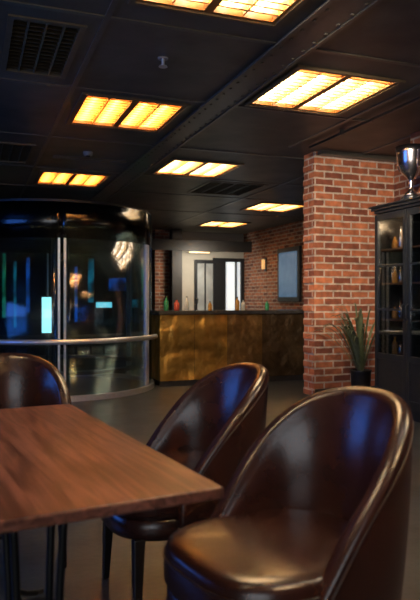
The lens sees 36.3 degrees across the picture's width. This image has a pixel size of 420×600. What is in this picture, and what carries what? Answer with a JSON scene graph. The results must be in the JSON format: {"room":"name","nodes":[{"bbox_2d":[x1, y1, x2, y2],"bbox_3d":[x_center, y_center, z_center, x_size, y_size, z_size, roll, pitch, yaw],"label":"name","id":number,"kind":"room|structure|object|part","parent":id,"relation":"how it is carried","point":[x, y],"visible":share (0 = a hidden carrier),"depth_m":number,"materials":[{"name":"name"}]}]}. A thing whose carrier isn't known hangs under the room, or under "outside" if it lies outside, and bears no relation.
{"room":"entertainment venue","nodes":[
{"label":"entertainment venue","id":0,"kind":"room"},
{"bbox_2d":[0,232,243,348],"bbox_3d":[-3.862,-0.425,16.280,10.200,3.250,0.200,0,0,-21],"label":"wall","id":1,"kind":"structure","parent":0,"point":[107,265],"depth_m":16.43,"materials":[{"name":"paint"}]},
{"bbox_2d":[170,229,181,309],"bbox_3d":[-0.945,-0.325,17.001,0.270,3.050,0.500,0,0,-21],"label":"trim","id":2,"kind":"structure","parent":1,"relation":"attached to","point":[175,255],"depth_m":16.78,"materials":[{"name":"paint"}]},
{"bbox_2d":[188,251,209,252],"bbox_3d":[-0.281,-1.278,16.983,0.600,0.045,0.060,0,0,-21],"label":"strip light","id":3,"kind":"object","parent":1,"relation":"attached to","point":[188,251],"visible":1,"depth_m":16.96,"materials":[{"name":"white plastic"}]},
{"bbox_2d":[194,258,216,309],"bbox_3d":[-0.118,0.020,17.546,0.660,2.360,0.060,0,0,-21],"label":"door","id":4,"kind":"structure","parent":1,"relation":"in","point":[213,261],"depth_m":17.52,"materials":[{"name":"black paint"}]},
{"bbox_2d":[197,263,212,309],"bbox_3d":[-0.140,0.075,17.548,0.460,2.150,0.020,0,0,-21],"label":"window","id":5,"kind":"structure","parent":4,"relation":"attached to","point":[200,266],"depth_m":17.52,"materials":[{"name":"grey glass"}]},
{"bbox_2d":[217,258,243,309],"bbox_3d":[0.554,0.020,17.862,0.820,2.360,0.140,0,0,-21],"label":"door","id":6,"kind":"structure","parent":1,"relation":"in","point":[221,262],"depth_m":17.73,"materials":[{"name":"black paint"}]},
{"bbox_2d":[226,262,239,309],"bbox_3d":[0.601,0.020,17.906,0.580,2.240,0.030,0,0,-21],"label":"window","id":7,"kind":"structure","parent":6,"relation":"attached to","point":[230,266],"depth_m":17.89,"materials":[{"name":"white glass"}]},
{"bbox_2d":[152,230,169,309],"bbox_3d":[-1.337,-0.325,17.094,0.400,3.050,0.450,0,0,-21],"label":"wall pier","id":8,"kind":"object","parent":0,"point":[160,258],"visible":0.57,"depth_m":16.88,"materials":[{"name":"red brick"}]},
{"bbox_2d":[0,0,419,233],"bbox_3d":[-0.345,-1.850,7.186,10.400,0.001,19.700,0,0,-21],"label":"ceiling","id":9,"kind":"structure","parent":0,"point":[125,57],"depth_m":6.18,"materials":[{"name":"paint"}]},
{"bbox_2d":[0,142,35,163],"bbox_3d":[-2.504,-1.889,8.059,0.510,0.102,1.090,0,0,-21],"label":"ceiling vent","id":10,"kind":"object","parent":9,"relation":"in","point":[9,152],"visible":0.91,"depth_m":8.06,"materials":[{"name":"black metal"}]},
{"bbox_2d":[0,14,86,78],"bbox_3d":[-1.258,-1.889,4.735,0.510,0.102,1.090,0,0,-21],"label":"ceiling vent","id":11,"kind":"object","parent":9,"relation":"in","point":[33,46],"visible":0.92,"depth_m":4.71,"materials":[{"name":"black metal"}]},
{"bbox_2d":[33,170,110,187],"bbox_3d":[-2.123,-1.924,9.777,1.020,0.192,1.070,0,0,-21],"label":"ceiling light","id":12,"kind":"object","parent":9,"relation":"attached to","point":[44,177],"visible":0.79,"depth_m":9.79,"materials":[{"name":"yellow plastic"}]},
{"bbox_2d":[83,151,92,156],"bbox_3d":[-1.525,-1.823,8.000,0.120,0.065,0.120,0,0,0],"label":"smoke detector","id":13,"kind":"object","parent":9,"relation":"attached to","point":[86,153],"visible":1,"depth_m":7.96,"materials":[{"name":"white plastic"}]},
{"bbox_2d":[66,92,190,133],"bbox_3d":[-0.842,-1.924,6.359,1.020,0.192,1.070,0,0,-21],"label":"ceiling light","id":14,"kind":"object","parent":9,"relation":"attached to","point":[95,110],"visible":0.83,"depth_m":6.34,"materials":[{"name":"yellow plastic"}]},
{"bbox_2d":[158,56,167,68],"bbox_3d":[-0.359,-1.831,4.893,0.080,0.098,0.080,0,0,0],"label":"sprinkler head","id":15,"kind":"object","parent":9,"relation":"attached to","point":[162,59],"visible":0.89,"depth_m":4.88},
{"bbox_2d":[151,158,243,178],"bbox_3d":[-0.199,-1.924,9.003,1.020,0.192,1.070,0,0,-21],"label":"ceiling light","id":16,"kind":"object","parent":9,"relation":"attached to","point":[179,167],"visible":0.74,"depth_m":9.01,"materials":[{"name":"yellow plastic"}]},
{"bbox_2d":[128,0,308,28],"bbox_3d":[0.158,-1.924,3.637,1.020,0.192,1.070,0,0,-21],"label":"ceiling light","id":17,"kind":"object","parent":9,"relation":"attached to","point":[263,13],"visible":1,"depth_m":4.06,"materials":[{"name":"yellow plastic"}]},
{"bbox_2d":[196,221,250,227],"bbox_3d":[0.316,-1.924,15.604,1.020,0.192,1.070,0,0,-21],"label":"ceiling light","id":18,"kind":"object","parent":9,"relation":"attached to","point":[220,224],"visible":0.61,"depth_m":15.68,"materials":[{"name":"yellow plastic"}]},
{"bbox_2d":[187,181,266,195],"bbox_3d":[0.263,-1.889,10.619,0.990,0.102,1.140,0,0,-21],"label":"ceiling vent","id":19,"kind":"object","parent":9,"relation":"in","point":[210,187],"visible":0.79,"depth_m":10.63,"materials":[{"name":"black metal"}]},
{"bbox_2d":[194,182,260,193],"bbox_3d":[0.263,-1.865,10.619,0.910,0.039,1.060,0,0,-21],"label":"grille","id":20,"kind":"object","parent":19,"relation":"attached to","point":[208,187],"depth_m":10.61,"materials":[{"name":"black metal"}]},
{"bbox_2d":[240,202,303,212],"bbox_3d":[1.276,-1.924,12.760,1.020,0.192,1.070,0,0,-21],"label":"ceiling light","id":21,"kind":"object","parent":9,"relation":"attached to","point":[263,206],"visible":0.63,"depth_m":12.80,"materials":[{"name":"yellow plastic"}]},
{"bbox_2d":[244,65,405,116],"bbox_3d":[0.983,-1.924,5.709,1.020,0.192,1.070,0,0,-21],"label":"ceiling light","id":22,"kind":"object","parent":9,"relation":"attached to","point":[303,89],"visible":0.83,"depth_m":5.68,"materials":[{"name":"yellow plastic"}]},
{"bbox_2d":[309,97,419,148],"bbox_3d":[2.538,-1.820,3.996,0.046,0.060,7.700,0,0,-21],"label":"ceiling pipe","id":23,"kind":"object","parent":9,"relation":"attached to","point":[342,131],"visible":1,"depth_m":6.49,"materials":[{"name":"metal"}]},
{"bbox_2d":[0,345,419,599],"bbox_3d":[-0.404,1.250,7.058,10.600,0.100,19.900,0,0,-21],"label":"floor","id":24,"kind":"structure","parent":0,"point":[137,416],"depth_m":3.32,"materials":[{"name":"concrete"}]},
{"bbox_2d":[1,252,6,352],"bbox_3d":[-3.541,0.193,11.000,0.240,2.015,0.240,0,0,-18],"label":"kiosk","id":25,"kind":"object","parent":24,"relation":"on","point":[3,254],"visible":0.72,"depth_m":10.97,"materials":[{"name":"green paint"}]},
{"bbox_2d":[13,260,16,352],"bbox_3d":[-3.534,0.242,11.600,0.240,1.915,0.240,0,0,-17],"label":"kiosk","id":26,"kind":"object","parent":24,"relation":"on","point":[14,261],"visible":0.66,"depth_m":11.57,"materials":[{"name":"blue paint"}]},
{"bbox_2d":[25,257,30,353],"bbox_3d":[-3.014,0.242,10.600,0.240,1.915,0.240,0,0,-16],"label":"kiosk","id":27,"kind":"object","parent":24,"relation":"on","point":[27,259],"visible":0.66,"depth_m":10.57,"materials":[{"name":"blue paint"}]},
{"bbox_2d":[0,353,71,567],"bbox_3d":[-0.962,0.739,3.059,0.631,0.922,0.731,0,0,-20],"label":"dining chair","id":28,"kind":"object","parent":24,"relation":"on","point":[26,380],"visible":0.33,"depth_m":3.31,"materials":[{"name":"brown leather"}]},
{"bbox_3d":[-0.999,0.584,3.164,0.614,0.612,0.490,0,0,-20],"label":"backrest","id":29,"kind":"part","parent":28,"relation":"part of","materials":[{"name":"brown leather"}]},
{"bbox_3d":[-0.670,1.042,2.879,0.047,0.315,0.045,0,0,-20],"label":"leg","id":30,"kind":"part","parent":28,"relation":"part of","materials":[{"name":"brown wood"}]},
{"bbox_2d":[41,296,50,360],"bbox_3d":[-2.292,0.573,9.000,0.240,1.255,0.240,0,0,-14],"label":"kiosk","id":31,"kind":"object","parent":24,"relation":"on","point":[45,300],"visible":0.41,"depth_m":8.96,"materials":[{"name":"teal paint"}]},
{"bbox_2d":[69,266,82,366],"bbox_3d":[-2.429,0.292,11.600,0.240,1.815,0.240,0,0,-12],"label":"kiosk","id":32,"kind":"object","parent":24,"relation":"on","point":[75,267],"visible":1,"depth_m":11.57,"materials":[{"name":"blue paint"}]},
{"bbox_2d":[0,198,157,401],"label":"door","id":33,"kind":"structure","parent":24,"relation":"on","point":[55,227],"depth_m":7.93,"materials":[{"name":"black paint"}]},
{"bbox_3d":[-3.028,-0.945,9.638,0.188,0.430,1.322,0,0,43],"label":"smoked panel","id":34,"kind":"part","parent":33,"relation":"part of","materials":[{"name":"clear glass"}]},
{"bbox_3d":[-2.406,-0.945,7.603,1.322,0.430,0.188,0,0,13],"label":"smoked panel","id":35,"kind":"part","parent":33,"relation":"part of","materials":[{"name":"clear glass"}]},
{"bbox_3d":[-2.130,0.015,8.800,0.100,2.370,0.100,0,0,0],"label":"post","id":36,"kind":"part","parent":33,"relation":"part of","materials":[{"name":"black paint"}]},
{"bbox_3d":[-2.130,0.490,8.025,2.853,0.061,1.314,0,0,0],"label":"handrail","id":37,"kind":"part","parent":33,"relation":"part of","materials":[{"name":"metal"}]},
{"bbox_3d":[-1.854,-0.945,9.997,1.322,0.430,0.188,0,0,13],"label":"smoked panel","id":38,"kind":"part","parent":33,"relation":"part of","materials":[{"name":"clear glass"}]},
{"bbox_3d":[-1.232,-0.945,7.962,0.188,0.430,1.322,0,0,43],"label":"smoked panel","id":39,"kind":"part","parent":33,"relation":"part of","materials":[{"name":"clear glass"}]},
{"bbox_3d":[-0.955,-0.945,9.159,0.188,0.430,1.322,0,0,-17],"label":"smoked panel","id":40,"kind":"part","parent":33,"relation":"part of","materials":[{"name":"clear glass"}]},
{"bbox_2d":[85,258,96,358],"bbox_3d":[-2.454,0.168,13.200,0.240,2.065,0.240,0,0,-11],"label":"kiosk","id":41,"kind":"object","parent":24,"relation":"on","point":[90,261],"visible":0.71,"depth_m":13.17,"materials":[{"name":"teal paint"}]},
{"bbox_2d":[95,301,112,368],"bbox_3d":[-1.756,0.610,10.600,0.290,1.180,0.240,0,0,-9],"label":"kiosk","id":42,"kind":"object","parent":24,"relation":"on","point":[98,304],"visible":0.66,"depth_m":10.58,"materials":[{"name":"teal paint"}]},
{"bbox_2d":[0,404,223,599],"bbox_3d":[-0.619,0.824,1.989,0.750,0.749,1.400,0,0,-27],"label":"dining table","id":43,"kind":"object","parent":24,"relation":"on","point":[61,465],"visible":1,"depth_m":1.66,"materials":[{"name":"brown wood"}]},
{"bbox_3d":[-0.651,0.844,1.754,0.260,0.710,0.022,0,0,18],"label":"leg","id":44,"kind":"part","parent":43,"relation":"part of","materials":[{"name":"black metal"}]},
{"bbox_3d":[-0.525,0.844,1.512,0.022,0.710,0.260,0,0,18],"label":"leg","id":45,"kind":"part","parent":43,"relation":"part of","materials":[{"name":"black metal"}]},
{"bbox_3d":[-0.726,0.844,2.493,0.022,0.710,0.260,0,0,18],"label":"leg","id":46,"kind":"part","parent":43,"relation":"part of","materials":[{"name":"black metal"}]},
{"bbox_3d":[-0.409,0.844,1.880,0.022,0.710,0.260,0,0,18],"label":"leg","id":47,"kind":"part","parent":43,"relation":"part of","materials":[{"name":"black metal"}]},
{"bbox_3d":[-0.283,0.844,1.638,0.260,0.710,0.022,0,0,18],"label":"leg","id":48,"kind":"part","parent":43,"relation":"part of","materials":[{"name":"black metal"}]},
{"bbox_2d":[108,277,125,362],"bbox_3d":[-1.782,0.380,12.400,0.380,1.640,0.240,0,0,-8],"label":"kiosk","id":49,"kind":"object","parent":24,"relation":"on","point":[115,284],"visible":0.8,"depth_m":12.37,"materials":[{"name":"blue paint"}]},
{"bbox_2d":[132,299,138,364],"bbox_3d":[-1.347,0.588,11.200,0.240,1.225,0.240,0,0,-7],"label":"kiosk","id":50,"kind":"object","parent":24,"relation":"on","point":[135,302],"visible":0.45,"depth_m":11.20,"materials":[{"name":"black paint"}]},
{"bbox_2d":[141,258,142,358],"bbox_3d":[-1.319,0.193,12.600,0.240,2.015,0.240,0,0,-6],"label":"kiosk","id":51,"kind":"object","parent":24,"relation":"on","point":[141,258],"visible":0.43,"depth_m":12.56,"materials":[{"name":"black paint"}]},
{"bbox_2d":[101,362,268,599],"bbox_3d":[-0.105,0.739,2.675,0.731,0.922,0.631,0,0,-24],"label":"dining chair","id":52,"kind":"object","parent":24,"relation":"on","point":[212,426],"visible":0.58,"depth_m":2.56,"materials":[{"name":"brown leather"}]},
{"bbox_3d":[-0.437,1.042,2.759,0.045,0.315,0.047,0,0,-24],"label":"leg","id":53,"kind":"part","parent":52,"relation":"part of","materials":[{"name":"brown wood"}]},
{"bbox_3d":[-0.265,1.042,2.373,0.045,0.315,0.047,0,0,-24],"label":"leg","id":54,"kind":"part","parent":52,"relation":"part of","materials":[{"name":"brown wood"}]},
{"bbox_3d":[-0.150,0.854,2.656,0.592,0.083,0.536,0,0,-24],"label":"seat","id":55,"kind":"part","parent":52,"relation":"part of","materials":[{"name":"brown leather"}]},
{"bbox_3d":[-0.150,0.747,2.656,0.608,0.137,0.552,0,0,-24],"label":"seat","id":56,"kind":"part","parent":52,"relation":"part of","materials":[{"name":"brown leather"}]},
{"bbox_3d":[-0.004,0.584,2.721,0.490,0.612,0.614,0,0,-24],"label":"backrest","id":57,"kind":"part","parent":52,"relation":"part of","materials":[{"name":"brown leather"}]},
{"bbox_2d":[149,309,303,386],"bbox_3d":[1.340,0.675,9.912,4.630,1.050,0.740,0,0,-21],"label":"bar counter","id":58,"kind":"object","parent":24,"relation":"on","point":[190,345],"depth_m":9.15,"materials":[{"name":"brown metal"}]},
{"bbox_3d":[-0.782,0.667,9.105,0.030,0.905,0.600,0,0,-21],"label":"panel","id":59,"kind":"part","parent":58,"relation":"part of","materials":[{"name":"black metal"}]},
{"bbox_2d":[164,296,168,310],"bbox_3d":[-0.620,0.050,9.059,0.070,0.200,0.070,0,0,-21],"label":"bottle","id":60,"kind":"object","parent":58,"relation":"on","point":[166,303],"visible":1,"depth_m":9.03,"materials":[{"name":"green glass"}]},
{"bbox_2d":[174,299,178,310],"bbox_3d":[-0.479,0.070,9.165,0.080,0.160,0.080,0,0,-21],"label":"bottle","id":61,"kind":"object","parent":58,"relation":"on","point":[176,304],"visible":1,"depth_m":9.13,"materials":[{"name":"red glass"}]},
{"bbox_3d":[-0.453,0.665,8.898,0.500,0.910,0.016,0,0,-20],"label":"panel","id":62,"kind":"part","parent":58,"relation":"part of","materials":[{"name":"gold metal"}]},
{"bbox_2d":[185,296,188,310],"bbox_3d":[-0.332,0.050,9.146,0.060,0.200,0.060,0,0,-20],"label":"bottle","id":63,"kind":"object","parent":58,"relation":"on","point":[186,300],"visible":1,"depth_m":9.12,"materials":[{"name":"beige glass"}]},
{"bbox_2d":[208,301,211,309],"bbox_3d":[0.000,0.085,9.398,0.056,0.130,0.056,0,0,-21],"label":"bottle","id":64,"kind":"object","parent":58,"relation":"on","point":[209,304],"visible":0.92,"depth_m":9.38,"materials":[{"name":"orange glass"}]},
{"bbox_3d":[0.017,0.665,9.076,0.495,0.910,0.016,0,0,-21],"label":"panel","id":65,"kind":"part","parent":58,"relation":"part of","materials":[{"name":"gold metal"}]},
{"bbox_2d":[149,309,303,314],"bbox_3d":[1.340,0.175,9.912,4.630,0.050,0.740,0,0,-21],"label":"countertop","id":66,"kind":"structure","parent":58,"relation":"on","point":[271,311],"depth_m":9.14,"materials":[{"name":"stone"}]},
{"bbox_2d":[235,297,239,309],"bbox_3d":[0.403,0.050,9.464,0.070,0.200,0.070,0,0,-21],"label":"bottle","id":67,"kind":"object","parent":58,"relation":"on","point":[237,303],"visible":0.92,"depth_m":9.44,"materials":[{"name":"brown glass"}]},
{"bbox_2d":[241,299,244,309],"bbox_3d":[0.496,0.070,9.585,0.060,0.160,0.060,0,0,-21],"label":"bottle","id":68,"kind":"object","parent":58,"relation":"on","point":[243,302],"visible":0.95,"depth_m":9.56,"materials":[{"name":"beige glass"}]},
{"bbox_3d":[0.509,0.665,9.259,0.545,0.910,0.015,0,0,-21],"label":"panel","id":69,"kind":"part","parent":58,"relation":"part of","materials":[{"name":"gold metal"}]},
{"bbox_2d":[265,301,268,309],"bbox_3d":[0.860,0.080,9.668,0.060,0.140,0.060,0,0,-21],"label":"bottle","id":70,"kind":"object","parent":58,"relation":"on","point":[266,303],"visible":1,"depth_m":9.65,"materials":[{"name":"green glass"}]},
{"bbox_3d":[1.118,0.665,9.487,0.745,0.910,0.017,0,0,-21],"label":"panel","id":71,"kind":"part","parent":58,"relation":"part of","materials":[{"name":"gold metal"}]},
{"bbox_2d":[162,386,413,599],"bbox_3d":[0.235,0.739,1.860,0.731,0.922,0.631,0,0,-31],"label":"dining chair","id":72,"kind":"object","parent":24,"relation":"on","point":[317,507],"visible":1,"depth_m":1.82,"materials":[{"name":"brown leather"}]},
{"bbox_3d":[0.194,0.854,1.834,0.592,0.083,0.536,0,0,-31],"label":"seat","id":73,"kind":"part","parent":72,"relation":"part of","materials":[{"name":"brown leather"}]},
{"bbox_3d":[0.194,0.747,1.834,0.608,0.137,0.552,0,0,-31],"label":"seat","id":74,"kind":"part","parent":72,"relation":"part of","materials":[{"name":"brown leather"}]},
{"bbox_2d":[305,303,374,386],"bbox_3d":[1.697,0.618,7.499,0.961,1.163,1.036,0,0,-21],"label":"potted plant","id":75,"kind":"object","parent":24,"relation":"on","point":[360,376],"visible":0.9,"depth_m":7.43,"materials":[{"name":"green plant"}]},
{"bbox_3d":[1.772,1.010,7.521,0.260,0.380,0.260,0,0,-21],"label":"pot","id":76,"kind":"part","parent":75,"relation":"part of","materials":[{"name":"ceramic"}]},
{"bbox_2d":[368,196,419,422],"bbox_3d":[2.238,0.100,6.200,0.495,2.200,1.700,0,0,-21],"label":"display cabinet","id":77,"kind":"object","parent":24,"relation":"on","point":[397,223],"visible":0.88,"depth_m":6.52,"materials":[{"name":"black paint"}]},
{"bbox_3d":[1.874,0.085,6.634,0.028,1.990,0.525,0,0,-21],"label":"door","id":78,"kind":"part","parent":77,"relation":"part of","materials":[{"name":"black paint"}]},
{"bbox_3d":[1.874,0.810,6.634,0.008,0.380,0.425,0,0,-21],"label":"panel","id":79,"kind":"part","parent":77,"relation":"part of","materials":[{"name":"black wood"}]},
{"bbox_3d":[1.873,-0.140,6.633,0.006,1.400,0.425,0,0,-21],"label":"glass pane","id":80,"kind":"part","parent":77,"relation":"part of","materials":[{"name":"clear glass"}]},
{"bbox_3d":[2.238,-0.960,6.200,0.495,0.080,1.700,0,0,-21],"label":"cornice","id":81,"kind":"part","parent":77,"relation":"part of","materials":[{"name":"black paint"}]},
{"bbox_2d":[395,143,419,199],"bbox_3d":[2.083,-1.292,6.634,0.321,0.585,0.350,0,0,22],"label":"trophy cup","id":82,"kind":"object","parent":77,"relation":"on","point":[407,155],"visible":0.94,"depth_m":6.54,"materials":[{"name":"silver metal"}]},
{"bbox_3d":[2.061,0.085,6.134,0.028,1.990,0.525,0,0,-21],"label":"door","id":83,"kind":"part","parent":77,"relation":"part of","materials":[{"name":"black paint"}]},
{"bbox_3d":[2.061,0.810,6.134,0.008,0.380,0.425,0,0,-21],"label":"panel","id":84,"kind":"part","parent":77,"relation":"part of","materials":[{"name":"black paint"}]},
{"bbox_3d":[2.060,-0.140,6.134,0.006,1.400,0.425,0,0,-21],"label":"glass pane","id":85,"kind":"part","parent":77,"relation":"part of","materials":[{"name":"glass"}]},
{"bbox_2d":[244,220,303,309],"bbox_3d":[2.411,-0.425,14.361,0.201,3.250,8.200,0,0,-21],"label":"wall","id":86,"kind":"structure","parent":0,"point":[260,286],"depth_m":16.54,"materials":[{"name":"red brick"}]},
{"bbox_2d":[149,239,251,252],"bbox_3d":[-0.374,-1.440,16.948,3.200,0.280,0.101,0,0,-21],"label":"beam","id":87,"kind":"structure","parent":86,"relation":"attached to","point":[157,244],"depth_m":16.95,"materials":[{"name":"paint"}]},
{"bbox_2d":[261,258,266,270],"bbox_3d":[1.395,-0.925,16.607,0.125,0.350,0.100,0,0,-21],"label":"wall sconce","id":88,"kind":"object","parent":86,"relation":"attached to","point":[263,261],"visible":1,"depth_m":16.58,"materials":[{"name":"yellow glass"}]},
{"bbox_3d":[1.379,-0.925,16.601,0.090,0.250,0.088,0,0,-21],"label":"lamp shade","id":89,"kind":"part","parent":88,"relation":"part of","materials":[{"name":"orange glass"}]},
{"bbox_2d":[277,246,301,301],"bbox_3d":[1.894,-0.610,15.342,0.080,1.300,1.120,0,0,-21],"label":"wall screen","id":90,"kind":"object","parent":86,"relation":"attached to","point":[289,260],"visible":1,"depth_m":15.23,"materials":[{"name":"glass"},{"name":"black plastic"}]},
{"bbox_2d":[303,151,393,394],"bbox_3d":[1.893,-0.325,8.325,1.408,3.050,0.260,0,0,-21],"label":"wall pillar","id":91,"kind":"structure","parent":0,"point":[339,225],"depth_m":8.10,"materials":[{"name":"red brick"}]},
{"bbox_2d":[315,386,374,392],"bbox_3d":[1.859,1.155,8.165,1.185,0.090,0.016,0,0,-21],"label":"baseboard","id":92,"kind":"structure","parent":91,"relation":"attached to","point":[316,390],"depth_m":7.98,"materials":[{"name":"paint"}]},
{"bbox_2d":[317,150,396,161],"bbox_3d":[1.892,-1.825,8.127,1.150,0.050,0.090,0,0,-21],"label":"trim","id":93,"kind":"structure","parent":91,"relation":"attached to","point":[321,152],"depth_m":8.08,"materials":[{"name":"paint"}]},
{"bbox_2d":[394,162,408,200],"bbox_3d":[2.698,-0.425,7.900,0.200,3.250,1.100,0,0,-21],"label":"wall","id":94,"kind":"structure","parent":0,"point":[401,186],"depth_m":8.28,"materials":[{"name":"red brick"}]},
{"bbox_2d":[410,131,419,194],"bbox_3d":[3.892,-0.425,3.008,0.201,3.250,8.900,0,0,-21],"label":"wall","id":95,"kind":"structure","parent":0,"point":[414,137],"depth_m":7.04,"materials":[{"name":"red brick"}]},
{"bbox_2d":[0,0,419,229],"bbox_3d":[-0.404,-1.835,7.058,10.200,0.030,19.500,0,0,-21],"label":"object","id":96,"kind":"structure","parent":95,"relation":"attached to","point":[331,17],"depth_m":5.49,"materials":[{"name":"paint"}]}
]}

